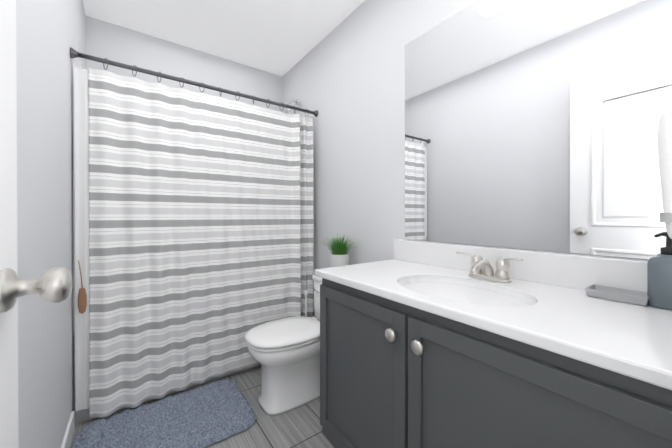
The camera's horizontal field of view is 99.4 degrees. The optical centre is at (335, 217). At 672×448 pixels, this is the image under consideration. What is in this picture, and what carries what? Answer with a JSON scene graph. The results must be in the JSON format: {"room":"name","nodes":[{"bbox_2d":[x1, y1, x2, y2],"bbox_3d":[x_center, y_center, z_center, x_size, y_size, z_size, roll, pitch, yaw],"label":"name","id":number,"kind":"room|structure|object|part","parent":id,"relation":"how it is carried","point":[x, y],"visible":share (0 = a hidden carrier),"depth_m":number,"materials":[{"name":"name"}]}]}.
{"room":"bathroom","nodes":[
{"label":"bathroom","id":0,"kind":"room"},
{"bbox_2d":[16,0,85,447],"bbox_3d":[-0.870,-0.160,0.653,0.120,2.664,3.776,0,0,-36],"label":"wall","id":1,"kind":"structure","parent":0,"point":[49,33],"depth_m":1.08,"materials":[{"name":"white paint"}]},
{"bbox_2d":[0,0,71,447],"bbox_3d":[-0.349,0.043,0.193,0.178,2.238,0.750,0,0,-36],"label":"door","id":2,"kind":"structure","parent":1,"relation":"in","point":[53,285],"depth_m":0.46,"materials":[{"name":"white wood"}]},
{"bbox_3d":[-0.525,0.113,0.437,0.178,0.068,0.068,0,0,-36],"label":"knob","id":3,"kind":"part","parent":2,"relation":"part of","materials":[{"name":"silver metal"}]},
{"bbox_2d":[61,411,74,447],"bbox_3d":[-1.045,1.112,1.016,0.014,0.115,1.320,0,0,-36],"label":"baseboard","id":4,"kind":"structure","parent":1,"relation":"attached to","point":[68,436],"depth_m":1.44,"materials":[{"name":"white wood"}]},
{"bbox_2d":[70,47,317,418],"bbox_3d":[-0.849,0.096,2.079,1.577,2.048,0.289,0,0,-36],"label":"shower curtain","id":5,"kind":"object","parent":1,"relation":"attached to","point":[194,228],"visible":0.96,"depth_m":1.84,"materials":[{"name":"multicoloured fabric"}]},
{"bbox_2d":[86,16,281,111],"bbox_3d":[-1.250,-0.170,2.633,1.581,2.664,0.120,0,0,-36],"label":"wall","id":6,"kind":"structure","parent":0,"point":[114,42],"depth_m":2.45,"materials":[{"name":"white paint"}]},
{"bbox_2d":[70,365,334,447],"bbox_3d":[-0.180,1.219,1.158,1.821,0.100,3.776,0,0,-36],"label":"floor","id":7,"kind":"structure","parent":0,"point":[299,427],"depth_m":1.60,"materials":[{"name":"tile"}]},
{"bbox_2d":[71,379,257,447],"bbox_3d":[-0.922,1.141,1.585,0.846,0.055,0.560,0,0,-36],"label":"rug","id":8,"kind":"object","parent":7,"relation":"on","point":[207,415],"visible":1,"depth_m":1.57,"materials":[{"name":"blue fabric"}]},
{"bbox_2d":[72,60,313,423],"bbox_3d":[-1.009,0.024,2.300,1.577,2.280,0.699,0,0,-36],"label":"bathtub","id":9,"kind":"object","parent":7,"relation":"on","point":[81,415],"visible":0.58,"depth_m":1.60,"materials":[{"name":"white plastic"}]},
{"bbox_2d":[245,274,321,414],"bbox_3d":[-0.221,0.800,1.911,0.752,0.730,0.402,0,0,-36],"label":"toilet","id":10,"kind":"object","parent":7,"relation":"on","point":[285,352],"visible":0.73,"depth_m":1.73,"materials":[{"name":"white ceramic"}]},
{"bbox_3d":[-0.316,0.739,1.843,0.519,0.054,0.402,0,0,-36],"label":"seat","id":11,"kind":"part","parent":10,"relation":"part of","materials":[{"name":"white plastic"}]},
{"bbox_3d":[0.003,0.607,2.073,0.198,0.345,0.396,0,0,-36],"label":"tank","id":12,"kind":"part","parent":10,"relation":"part of","materials":[{"name":"white ceramic"}]},
{"bbox_2d":[319,234,358,266],"bbox_3d":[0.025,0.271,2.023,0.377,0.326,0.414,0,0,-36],"label":"plant","id":13,"kind":"object","parent":10,"relation":"on","point":[339,255],"visible":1,"depth_m":1.98,"materials":[{"name":"green plant"}]},
{"bbox_2d":[304,290,307,316],"bbox_3d":[-0.240,0.873,2.280,0.100,0.582,0.100,0,0,-36],"label":"toilet brush","id":14,"kind":"object","parent":7,"relation":"on","point":[305,293],"visible":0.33,"depth_m":2.27,"materials":[{"name":"white plastic"}]},
{"bbox_2d":[315,239,671,447],"bbox_3d":[0.479,0.653,1.070,0.606,1.034,1.223,0,0,-36],"label":"bathroom vanity","id":15,"kind":"object","parent":7,"relation":"on","point":[431,345],"visible":1,"depth_m":0.85,"materials":[{"name":"grey wood"}]},
{"bbox_2d":[315,259,671,389],"bbox_3d":[0.487,0.272,1.074,0.585,0.032,1.223,0,0,-36],"label":"countertop","id":16,"kind":"structure","parent":15,"relation":"on","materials":[{"name":"white stone"}]},
{"bbox_2d":[401,282,529,306],"bbox_3d":[0.445,0.340,1.042,0.345,0.103,0.475,0,0,-36],"label":"basin","id":17,"kind":"object","parent":16,"relation":"in","point":[464,292],"depth_m":1.17,"materials":[{"name":"white ceramic"}]},
{"bbox_2d":[456,252,522,282],"bbox_3d":[0.589,0.204,1.145,0.163,0.103,0.264,0,0,-36],"label":"faucet","id":18,"kind":"object","parent":16,"relation":"on","point":[477,274],"depth_m":1.14,"materials":[{"name":"silver metal"}]},
{"bbox_2d":[585,284,648,305],"bbox_3d":[0.886,0.242,0.896,0.091,0.026,0.139,0,0,-36],"label":"soap dish","id":19,"kind":"object","parent":16,"relation":"on","point":[621,295],"visible":0.81,"depth_m":0.89,"materials":[{"name":"grey"}]},
{"bbox_2d":[647,232,671,309],"bbox_3d":[0.946,0.148,0.811,0.087,0.215,0.080,0,0,-36],"label":"soap dispenser","id":20,"kind":"object","parent":16,"relation":"on","point":[659,281],"visible":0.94,"depth_m":0.80,"materials":[{"name":"blue glass"}]},
{"bbox_2d":[83,0,364,75],"bbox_3d":[-0.180,-1.545,1.144,1.821,0.100,3.776,0,0,-36],"label":"ceiling","id":21,"kind":"structure","parent":0,"point":[280,37],"depth_m":2.21,"materials":[{"name":"white paint"}]},
{"bbox_2d":[282,0,648,316],"bbox_3d":[0.510,-0.165,1.649,0.120,2.664,3.776,0,0,-36],"label":"wall","id":22,"kind":"structure","parent":0,"point":[345,77],"depth_m":1.99,"materials":[{"name":"white paint"}]},
{"bbox_2d":[394,239,647,291],"bbox_3d":[0.715,0.196,1.238,0.023,0.122,1.223,0,0,-36],"label":"backsplash","id":23,"kind":"structure","parent":22,"relation":"attached to","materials":[{"name":"white stone"}]},
{"bbox_2d":[405,0,671,258],"bbox_3d":[0.737,-0.441,1.224,0.006,1.140,1.123,0,0,-36],"label":"mirror","id":24,"kind":"object","parent":22,"relation":"attached to","point":[531,124],"visible":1,"depth_m":1.12,"materials":[{"name":"clear glass"}]},
{"bbox_3d":[0.674,-0.159,0.370,1.111,2.664,0.120,0,0,-36],"label":"wall","id":25,"kind":"structure","parent":0,"visible":0},
{"bbox_2d":[657,96,671,238],"bbox_3d":[0.380,-0.102,0.280,0.182,0.255,0.078,0,0,-36],"label":"towel","id":26,"kind":"object","parent":25,"relation":"attached to","point":[664,142],"visible":1,"depth_m":0.27,"materials":[{"name":"white fabric"}]}
]}

